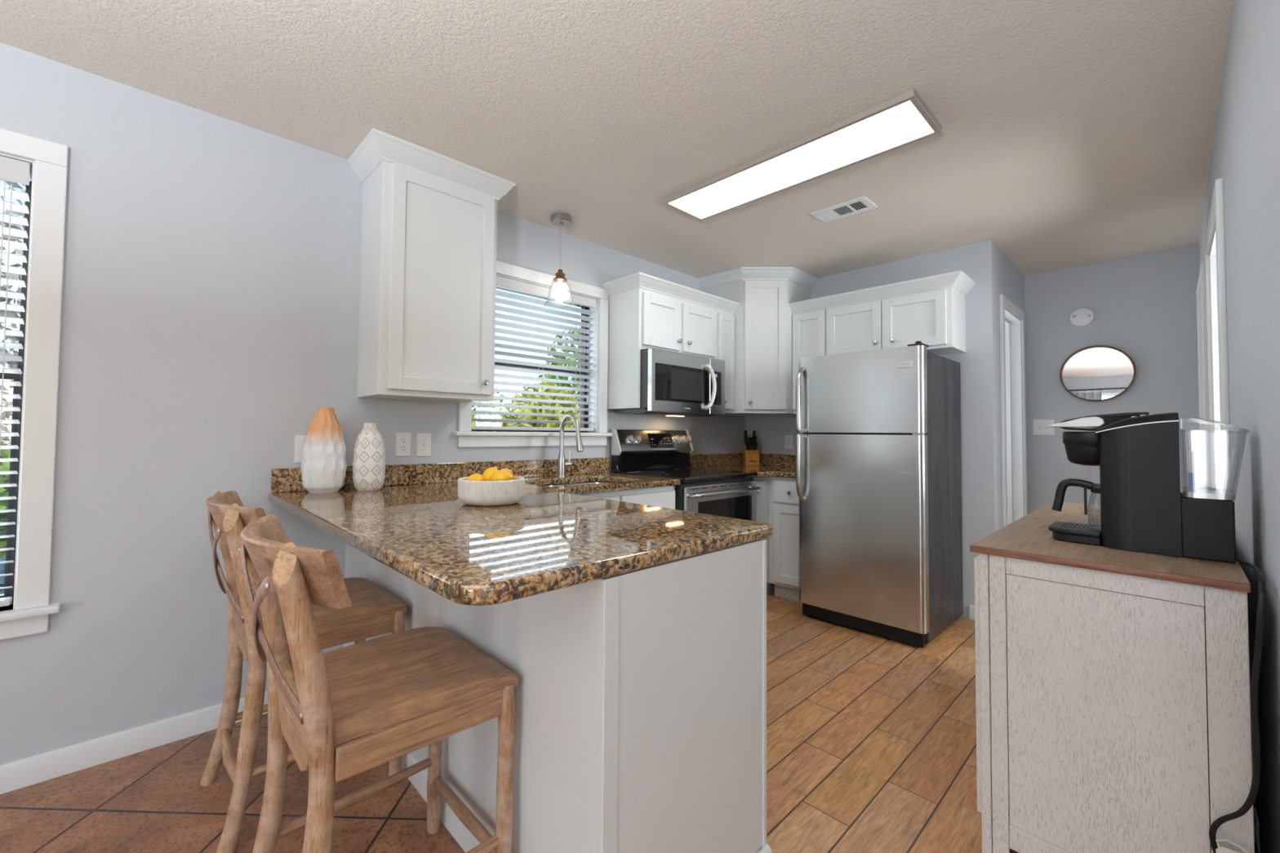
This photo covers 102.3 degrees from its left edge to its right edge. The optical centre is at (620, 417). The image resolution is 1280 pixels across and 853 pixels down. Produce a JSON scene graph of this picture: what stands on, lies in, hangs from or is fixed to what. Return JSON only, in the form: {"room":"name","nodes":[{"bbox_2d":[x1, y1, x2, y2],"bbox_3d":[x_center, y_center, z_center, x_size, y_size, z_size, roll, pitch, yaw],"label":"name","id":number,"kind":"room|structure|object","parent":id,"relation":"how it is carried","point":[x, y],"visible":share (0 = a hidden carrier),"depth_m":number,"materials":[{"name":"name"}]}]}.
{"room":"kitchen","nodes":[
{"label":"kitchen","id":0,"kind":"room"},
{"bbox_2d":[0,42,745,765],"bbox_3d":[-1.958,-0.005,1.849,8.600,2.450,0.150,2,-2,-43],"label":"wall","id":1,"kind":"structure","parent":0,"point":[211,296],"depth_m":1.98,"materials":[{"name":"grey paint"}]},
{"bbox_2d":[0,128,68,639],"bbox_3d":[-2.358,-0.123,1.446,1.122,1.664,0.195,2,-2,-43],"label":"window","id":2,"kind":"structure","parent":1,"relation":"in","point":[33,504],"depth_m":1.73,"materials":[{"name":"white wood"}]},
{"bbox_2d":[0,155,31,607],"bbox_3d":[-2.345,-0.132,1.431,0.898,1.482,0.079,2,-2,-43],"label":"window blind","id":3,"kind":"object","parent":2,"relation":"attached to","point":[11,170],"visible":1,"depth_m":1.73,"materials":[{"name":"grey plastic"}]},
{"bbox_2d":[0,690,267,794],"bbox_3d":[-3.163,1.128,0.585,5.175,0.088,0.013,2,-2,-43],"label":"baseboard","id":4,"kind":"structure","parent":1,"relation":"attached to","point":[30,771],"depth_m":1.83,"materials":[{"name":"white wood"}]},
{"bbox_2d":[293,435,306,462],"bbox_3d":[-1.387,0.136,2.268,0.078,0.122,0.014,2,-2,-43],"label":"cable jack","id":5,"kind":"object","parent":1,"relation":"attached to","point":[300,440],"visible":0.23,"depth_m":2.25,"materials":[{"name":"white plastic"}]},
{"bbox_2d":[395,432,411,456],"bbox_3d":[-1.077,0.131,2.562,0.076,0.118,0.008,2,-2,-43],"label":"power outlet","id":6,"kind":"object","parent":1,"relation":"attached to","point":[402,440],"visible":1,"depth_m":2.56,"materials":[{"name":"white plastic"}]},
{"bbox_2d":[400,444,406,451],"bbox_3d":[-1.076,0.151,2.559,0.033,0.033,0.001,2,-2,-43],"label":"receptacle","id":7,"kind":"object","parent":6,"relation":"attached to","point":[402,447],"depth_m":2.56,"materials":[{"name":"white plastic"}]},
{"bbox_2d":[400,436,407,444],"bbox_3d":[-1.075,0.111,2.560,0.033,0.033,0.001,2,-2,-43],"label":"receptacle","id":8,"kind":"object","parent":6,"relation":"attached to","point":[403,440],"depth_m":2.56,"materials":[{"name":"white plastic"}]},
{"bbox_2d":[416,432,431,456],"bbox_3d":[-0.999,0.136,2.630,0.074,0.118,0.016,2,-2,-43],"label":"light switch","id":9,"kind":"object","parent":1,"relation":"attached to","point":[423,442],"visible":1,"depth_m":2.63,"materials":[{"name":"white plastic"}]},
{"bbox_2d":[347,128,515,402],"bbox_3d":[-0.908,-0.646,2.500,0.688,1.109,0.355,2,-2,-43],"label":"upper cabinet","id":10,"kind":"object","parent":1,"relation":"attached to","point":[428,265],"visible":1,"depth_m":2.37,"materials":[{"name":"white paint"}]},
{"bbox_2d":[271,457,609,493],"bbox_3d":[-0.775,0.291,2.830,1.913,0.100,0.019,2,-2,-43],"label":"backsplash","id":11,"kind":"structure","parent":1,"relation":"attached to","point":[282,480],"depth_m":2.70,"materials":[{"name":"stone"}]},
{"bbox_2d":[453,260,612,447],"bbox_3d":[-0.517,-0.355,3.174,1.111,1.056,0.195,2,-2,-43],"label":"window","id":12,"kind":"structure","parent":1,"relation":"in","point":[466,438],"depth_m":3.30,"materials":[{"name":"white wood"}]},
{"bbox_2d":[471,275,596,431],"bbox_3d":[-0.506,-0.364,3.162,0.893,0.882,0.072,2,-2,-43],"label":"window blind","id":13,"kind":"object","parent":12,"relation":"attached to","point":[501,282],"visible":0.66,"depth_m":3.17,"materials":[{"name":"grey plastic"}]},
{"bbox_2d":[600,271,721,408],"bbox_3d":[0.305,-0.474,3.626,0.858,0.844,0.364,2,-2,-43],"label":"upper cabinet","id":14,"kind":"object","parent":1,"relation":"attached to","point":[646,311],"visible":0.98,"depth_m":3.43,"materials":[{"name":"white paint"}]},
{"bbox_2d":[610,347,724,417],"bbox_3d":[0.367,-0.221,3.606,0.774,0.412,0.461,2,-2,-43],"label":"microwave","id":15,"kind":"object","parent":14,"relation":"attached to","point":[673,384],"visible":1,"depth_m":3.41,"materials":[{"name":"grey metal"}]},
{"bbox_2d":[714,297,740,413],"bbox_3d":[0.707,-0.459,4.001,0.240,0.844,0.364,2,-2,-43],"label":"upper cabinet","id":16,"kind":"object","parent":1,"relation":"attached to","point":[725,309],"visible":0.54,"depth_m":3.92,"materials":[{"name":"white paint"}]},
{"bbox_2d":[689,453,795,466],"bbox_3d":[1.123,0.343,3.981,0.865,0.100,0.932,2,-2,-43],"label":"backsplash","id":17,"kind":"structure","parent":1,"relation":"attached to","point":[726,459],"depth_m":4.33,"materials":[{"name":"stone"}]},
{"bbox_2d":[0,591,1018,852],"bbox_3d":[0.825,1.195,0.181,10.850,0.001,6.350,2,-2,-43],"label":"floor","id":18,"kind":"structure","parent":0,"point":[871,738],"depth_m":1.74,"materials":[{"name":"wood"}]},
{"bbox_2d":[200,490,407,852],"bbox_3d":[-1.075,0.740,1.742,0.534,0.983,0.544,2,-2,-43],"label":"bar stool","id":19,"kind":"object","parent":18,"relation":"on","point":[374,611],"visible":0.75,"depth_m":1.62,"materials":[{"name":"brown wood"}]},
{"bbox_2d":[239,514,518,852],"bbox_3d":[-0.593,0.729,1.234,0.534,0.983,0.544,2,-2,-43],"label":"bar stool","id":20,"kind":"object","parent":18,"relation":"on","point":[429,684],"visible":1,"depth_m":1.16,"materials":[{"name":"brown wood"}]},
{"bbox_2d":[342,539,771,852],"bbox_3d":[-0.419,0.797,1.918,0.642,0.878,1.822,2,-2,-43],"label":"base cabinet","id":21,"kind":"object","parent":18,"relation":"on","point":[641,695],"visible":0.65,"depth_m":1.24,"materials":[{"name":"white paint"}]},
{"bbox_2d":[267,457,772,605],"bbox_3d":[-0.168,0.296,2.175,1.921,0.139,1.805,2,-2,-43],"label":"countertop","id":22,"kind":"structure","parent":21,"relation":"on","point":[417,525],"depth_m":1.45,"materials":[{"name":"brown stone"}]},
{"bbox_2d":[301,407,346,493],"bbox_3d":[-1.274,0.138,2.222,0.168,0.362,0.168,2,-2,-43],"label":"vase","id":23,"kind":"object","parent":22,"relation":"on","point":[323,464],"visible":1,"depth_m":2.17,"materials":[{"name":"ceramic"}]},
{"bbox_2d":[352,422,385,491],"bbox_3d":[-1.123,0.173,2.308,0.133,0.300,0.133,2,-2,-43],"label":"vase","id":24,"kind":"object","parent":22,"relation":"on","point":[369,451],"visible":1,"depth_m":2.26,"materials":[{"name":"ceramic"}]},
{"bbox_2d":[457,475,524,506],"bbox_3d":[-0.479,0.271,1.923,0.244,0.092,0.244,2,-2,-43],"label":"fruit bowl","id":25,"kind":"object","parent":22,"relation":"on","point":[477,493],"visible":0.93,"depth_m":1.82,"materials":[{"name":"white ceramic"}]},
{"bbox_2d":[466,473,484,480],"bbox_3d":[-0.537,0.237,1.912,0.065,0.063,0.069,1,-2,-17],"label":"lemon","id":26,"kind":"object","parent":25,"relation":"in","point":[476,477],"visible":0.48,"depth_m":1.89,"materials":[{"name":"yellow food"}]},
{"bbox_2d":[482,466,497,480],"bbox_3d":[-0.488,0.222,1.943,0.063,0.078,0.061,2,-2,-43],"label":"lemon","id":27,"kind":"object","parent":25,"relation":"in","point":[488,473],"visible":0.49,"depth_m":1.92,"materials":[{"name":"yellow food"}]},
{"bbox_2d":[489,470,513,480],"bbox_3d":[-0.439,0.223,1.907,0.068,0.061,0.069,2,-2,-43],"label":"lemon","id":28,"kind":"object","parent":25,"relation":"in","point":[500,475],"visible":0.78,"depth_m":1.89,"materials":[{"name":"yellow food"}]},
{"bbox_2d":[501,468,513,479],"bbox_3d":[-0.442,0.225,1.979,0.071,0.061,0.065,2,-2,-43],"label":"lemon","id":29,"kind":"object","parent":25,"relation":"in","point":[506,469],"visible":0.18,"depth_m":1.98,"materials":[{"name":"yellow food"}]},
{"bbox_2d":[556,413,583,477],"bbox_3d":[-0.293,0.163,3.009,0.097,0.377,0.255,1,-2,-22],"label":"faucet","id":30,"kind":"object","parent":22,"relation":"on","point":[562,463],"visible":1,"depth_m":3.06,"materials":[{"name":"silver metal"}]},
{"bbox_2d":[545,482,605,486],"bbox_3d":[-0.228,0.477,2.865,0.648,0.178,0.373,2,-2,-43],"label":"sink","id":31,"kind":"object","parent":22,"relation":"in","point":[588,482],"visible":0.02,"depth_m":3.10,"materials":[{"name":"silver metal"}]},
{"bbox_2d":[543,481,675,509],"bbox_3d":[-0.232,0.828,2.898,0.998,0.878,0.648,2,-2,-43],"label":"base cabinet","id":32,"kind":"object","parent":18,"relation":"on","point":[663,497],"visible":0.06,"depth_m":2.87,"materials":[{"name":"white paint"}]},
{"bbox_2d":[611,427,760,521],"bbox_3d":[0.459,0.681,3.468,0.769,1.218,0.712,2,-2,-43],"label":"electric range","id":33,"kind":"object","parent":18,"relation":"on","point":[732,494],"visible":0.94,"depth_m":3.46,"materials":[{"name":"black"}]},
{"bbox_2d":[611,453,757,484],"bbox_3d":[0.441,0.329,3.501,0.768,0.146,0.646,2,-2,-43],"label":"cooktop","id":34,"kind":"object","parent":33,"relation":"in","point":[668,465],"depth_m":3.49,"materials":[{"name":"black glass"}]},
{"bbox_2d":[753,476,774,593],"bbox_3d":[1.019,0.874,4.067,0.872,0.878,0.648,2,-2,-43],"label":"base cabinet","id":35,"kind":"object","parent":18,"relation":"on","point":[762,495],"visible":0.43,"depth_m":3.70,"materials":[{"name":"white paint"}]},
{"bbox_2d":[689,453,795,478],"bbox_3d":[1.123,0.362,3.979,0.867,0.139,0.932,2,-2,-43],"label":"countertop","id":36,"kind":"structure","parent":35,"relation":"on","point":[780,465],"depth_m":4.24,"materials":[{"name":"brown stone"}]},
{"bbox_2d":[742,437,759,466],"bbox_3d":[1.114,0.287,4.389,0.116,0.235,0.121,0,-2,2],"label":"knife block","id":37,"kind":"object","parent":36,"relation":"on","point":[750,457],"visible":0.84,"depth_m":4.33,"materials":[{"name":"orange wood"}]},
{"bbox_2d":[744,434,747,444],"bbox_3d":[1.073,0.183,4.388,0.024,0.088,0.038,0,-2,2],"label":"kitchen knife","id":38,"kind":"object","parent":37,"relation":"in","point":[746,435],"visible":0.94,"depth_m":4.38,"materials":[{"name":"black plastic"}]},
{"bbox_2d":[745,442,748,449],"bbox_3d":[1.073,0.237,4.356,0.024,0.067,0.032,0,-2,2],"label":"kitchen knife","id":39,"kind":"object","parent":37,"relation":"in","point":[747,443],"visible":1,"depth_m":4.35,"materials":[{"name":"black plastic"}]},
{"bbox_2d":[748,442,751,449],"bbox_3d":[1.097,0.238,4.356,0.024,0.067,0.032,0,-2,2],"label":"kitchen knife","id":40,"kind":"object","parent":37,"relation":"in","point":[749,443],"visible":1,"depth_m":4.35,"materials":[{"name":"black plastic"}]},
{"bbox_2d":[769,476,802,603],"bbox_3d":[1.400,0.870,3.825,0.648,0.878,0.324,2,-2,-43],"label":"base cabinet","id":41,"kind":"object","parent":18,"relation":"on","point":[784,497],"visible":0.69,"depth_m":3.66,"materials":[{"name":"white paint"}]},
{"bbox_2d":[795,341,963,648],"bbox_3d":[1.664,0.439,3.332,0.841,1.715,0.746,2,-2,-43],"label":"refrigerator","id":42,"kind":"object","parent":18,"relation":"on","point":[878,453],"visible":1,"depth_m":3.06,"materials":[{"name":"silver metal"}]},
{"bbox_2d":[969,501,1254,852],"bbox_3d":[1.660,0.808,1.727,1.444,0.882,0.494,2,-2,-43],"label":"sideboard","id":43,"kind":"object","parent":18,"relation":"on","point":[1113,696],"visible":0.94,"depth_m":1.24,"materials":[{"name":"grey wood"}]},
{"bbox_2d":[1047,412,1266,852],"bbox_3d":[1.359,0.554,1.343,0.523,1.143,0.396,2,-2,-43],"label":"coffee maker","id":44,"kind":"object","parent":43,"relation":"on","point":[1144,508],"visible":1,"depth_m":1.34,"materials":[{"name":"black plastic"}]},
{"bbox_2d":[1048,521,1101,545],"bbox_3d":[1.386,0.339,1.497,0.176,0.035,0.208,2,-2,-43],"label":"drip tray","id":45,"kind":"object","parent":44,"relation":"on","point":[1082,533],"depth_m":1.48,"materials":[{"name":"black plastic"}]},
{"bbox_2d":[1052,478,1101,530],"bbox_3d":[1.384,0.250,1.502,0.114,0.139,0.196,2,-2,-43],"label":"carafe","id":46,"kind":"object","parent":44,"relation":"on","point":[1061,488],"visible":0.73,"depth_m":1.53,"materials":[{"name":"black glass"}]},
{"bbox_2d":[1062,431,1099,466],"bbox_3d":[1.382,0.090,1.511,0.128,0.099,0.128,2,-2,-43],"label":"basket","id":47,"kind":"object","parent":44,"relation":"on","point":[1082,448],"depth_m":1.48,"materials":[{"name":"black plastic"}]},
{"bbox_2d":[1215,839,1248,852],"bbox_3d":[1.266,0.908,1.056,0.015,0.070,0.060,2,-2,-43],"label":"tag","id":48,"kind":"object","parent":44,"relation":"hanging from","point":[1220,849],"visible":1,"depth_m":1.07,"materials":[{"name":"white plastic"}]},
{"bbox_2d":[0,0,1233,278],"bbox_3d":[0.847,-1.314,0.256,10.850,0.120,6.350,2,-2,-43],"label":"ceiling","id":49,"kind":"structure","parent":0,"point":[1074,133],"depth_m":1.93,"materials":[{"name":"beige paint"}]},
{"bbox_2d":[543,213,575,306],"bbox_3d":[-0.350,-0.915,3.022,0.192,0.532,0.192,2,-2,-43],"label":"pendant lamp","id":50,"kind":"object","parent":49,"relation":"hanging from","point":[560,220],"visible":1,"depth_m":3.00,"materials":[{"name":"glass"}]},
{"bbox_2d":[662,88,942,221],"bbox_3d":[0.771,-1.174,2.443,0.332,0.028,1.235,2,-2,-43],"label":"recessed light","id":51,"kind":"object","parent":49,"relation":"in","point":[904,119],"visible":1,"depth_m":2.30,"materials":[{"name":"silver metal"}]},
{"bbox_2d":[809,195,877,222],"bbox_3d":[1.255,-1.167,2.899,0.188,0.006,0.301,2,-2,-43],"label":"ceiling vent","id":52,"kind":"object","parent":49,"relation":"in","point":[861,204],"visible":1,"depth_m":2.89,"materials":[{"name":"white plastic"}]},
{"bbox_2d":[745,240,999,617],"bbox_3d":[1.803,0.093,4.004,0.140,2.450,1.840,2,-2,-43],"label":"wall","id":53,"kind":"structure","parent":0,"point":[979,373],"depth_m":3.38,"materials":[{"name":"grey paint"}]},
{"bbox_2d":[697,266,817,416],"bbox_3d":[1.113,-0.581,4.165,0.682,1.104,0.682,2,-2,-43],"label":"upper cabinet","id":54,"kind":"object","parent":53,"relation":"attached to","point":[763,318],"visible":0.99,"depth_m":3.93,"materials":[{"name":"white paint"}]},
{"bbox_2d":[784,435,792,448],"bbox_3d":[1.410,0.202,4.312,0.008,0.118,0.074,2,-2,-43],"label":"power outlet","id":55,"kind":"object","parent":53,"relation":"attached to","point":[788,438],"visible":1,"depth_m":4.31,"materials":[{"name":"white plastic"}]},
{"bbox_2d":[788,297,826,413],"bbox_3d":[1.514,-0.453,3.966,0.364,0.844,0.266,2,-2,-43],"label":"upper cabinet","id":56,"kind":"object","parent":53,"relation":"attached to","point":[809,317],"visible":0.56,"depth_m":3.88,"materials":[{"name":"white paint"}]},
{"bbox_2d":[822,270,976,355],"bbox_3d":[1.902,-0.658,3.559,0.364,0.452,0.864,2,-2,-43],"label":"upper cabinet","id":57,"kind":"object","parent":53,"relation":"attached to","point":[931,310],"visible":0.85,"depth_m":3.40,"materials":[{"name":"white paint"}]},
{"bbox_2d":[968,604,974,620],"bbox_3d":[2.397,1.260,3.361,0.218,0.088,0.153,2,-2,-43],"label":"baseboard","id":58,"kind":"structure","parent":53,"relation":"attached to","point":[971,607],"depth_m":3.33,"materials":[{"name":"white wood"}]},
{"bbox_2d":[995,245,1024,528],"bbox_3d":[2.774,0.094,3.759,0.944,2.450,0.155,2,-2,-43],"label":"wall","id":59,"kind":"structure","parent":0,"point":[1010,281],"depth_m":3.55,"materials":[{"name":"grey paint"}]},
{"bbox_2d":[999,293,1027,527],"bbox_3d":[2.759,0.251,3.728,0.763,2.135,0.174,2,-2,-43],"label":"door","id":60,"kind":"structure","parent":59,"relation":"in","point":[1011,318],"depth_m":3.91,"materials":[{"name":"white wood"}]},
{"bbox_2d":[1023,245,1200,514],"bbox_3d":[3.534,0.100,3.741,0.140,2.450,1.220,2,-2,-43],"label":"wall","id":61,"kind":"structure","parent":0,"point":[1143,307],"depth_m":3.69,"materials":[{"name":"grey paint"}]},
{"bbox_2d":[1032,419,1054,435],"bbox_3d":[3.239,0.071,3.943,0.016,0.118,0.128,2,-2,-43],"label":"light switch","id":62,"kind":"object","parent":61,"relation":"attached to","point":[1040,427],"visible":0.91,"depth_m":3.95,"materials":[{"name":"white plastic"}]},
{"bbox_2d":[1069,307,1094,327],"bbox_3d":[3.394,-0.741,3.793,0.037,0.138,0.138,2,-2,-43],"label":"blank cover plate","id":63,"kind":"object","parent":61,"relation":"attached to","point":[1082,317],"visible":1,"depth_m":3.78,"materials":[{"name":"white plastic"}]},
{"bbox_2d":[1059,345,1136,401],"bbox_3d":[3.445,-0.321,3.728,0.030,0.406,0.406,2,-2,-43],"label":"wall mirror","id":64,"kind":"object","parent":61,"relation":"attached to","point":[1095,373],"visible":1,"depth_m":3.73,"materials":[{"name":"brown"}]},
{"bbox_2d":[1198,0,1279,852],"bbox_3d":[2.314,0.034,1.881,4.184,2.450,0.130,2,-2,-43],"label":"wall","id":65,"kind":"structure","parent":0,"point":[1246,152],"depth_m":1.24,"materials":[{"name":"grey paint"}]},
{"bbox_2d":[1195,262,1210,487],"bbox_3d":[3.433,0.240,2.937,0.770,2.120,0.149,2,-2,-43],"label":"door","id":66,"kind":"structure","parent":65,"relation":"in","point":[1201,292],"depth_m":3.09,"materials":[{"name":"white"}]},
{"bbox_2d":[1204,177,1231,488],"bbox_3d":[2.535,0.207,2.097,0.930,2.120,0.149,2,-2,-43],"label":"door","id":67,"kind":"structure","parent":65,"relation":"in","point":[1215,241],"depth_m":2.17,"materials":[{"name":"white wood"}]},
{"bbox_2d":[1253,807,1259,852],"bbox_3d":[1.708,1.124,1.385,0.074,0.118,0.008,2,-2,-43],"label":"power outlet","id":68,"kind":"object","parent":65,"relation":"attached to","point":[1256,827],"visible":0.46,"depth_m":1.36,"materials":[{"name":"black plastic"}]},
{"label":"outside","id":69,"kind":"structure","parent":0,"visible":0},
{"bbox_3d":[-12.612,2.074,19.236,60.000,0.050,39.840,2,-2,-43],"label":"ground","id":70,"kind":"structure","parent":69,"visible":0},
{"bbox_2d":[0,555,5,594],"bbox_3d":[-3.425,1.176,2.557,1.255,0.911,1.256,2,-2,-43],"label":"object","id":71,"kind":"object","parent":70,"relation":"on","point":[2,566],"visible":0.02,"depth_m":2.69,"materials":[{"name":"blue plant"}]},
{"bbox_2d":[0,440,10,559],"bbox_3d":[-4.542,0.893,3.699,1.430,1.527,1.489,2,-2,-43],"label":"tree","id":72,"kind":"object","parent":70,"relation":"on","point":[4,453],"visible":0.12,"depth_m":3.51,"materials":[{"name":"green plant"}]},
{"bbox_2d":[0,179,26,444],"bbox_3d":[-6.656,-0.781,5.803,3.833,4.965,3.847,2,-2,-43],"label":"tree","id":73,"kind":"object","parent":70,"relation":"on","point":[11,364],"visible":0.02,"depth_m":5.37,"materials":[{"name":"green plant"}]},
{"bbox_2d":[471,413,475,431],"bbox_3d":[-3.635,0.457,9.191,2.127,2.747,2.112,2,-2,-43],"label":"tree","id":74,"kind":"object","parent":70,"relation":"on","point":[473,422],"visible":0.02,"depth_m":9.51,"materials":[{"name":"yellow plant"}]},
{"bbox_2d":[471,387,506,431],"bbox_3d":[-5.091,0.207,14.512,3.833,3.538,3.862,2,-2,-43],"label":"tree","id":75,"kind":"object","parent":70,"relation":"on","point":[479,415],"visible":0.03,"depth_m":14.64,"materials":[{"name":"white plant"}]},
{"bbox_2d":[497,381,580,432],"bbox_3d":[-1.425,0.547,9.904,1.841,2.650,1.858,2,-2,-43],"label":"tree","id":76,"kind":"object","parent":70,"relation":"on","point":[544,383],"visible":0.27,"depth_m":9.50,"materials":[{"name":"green plant"}]},
{"bbox_2d":[538,324,581,407],"bbox_3d":[-0.794,-0.268,12.972,2.616,4.470,2.602,2,-2,-43],"label":"tree","id":77,"kind":"object","parent":70,"relation":"on","point":[548,376],"visible":0.07,"depth_m":12.50,"materials":[{"name":"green plant"}]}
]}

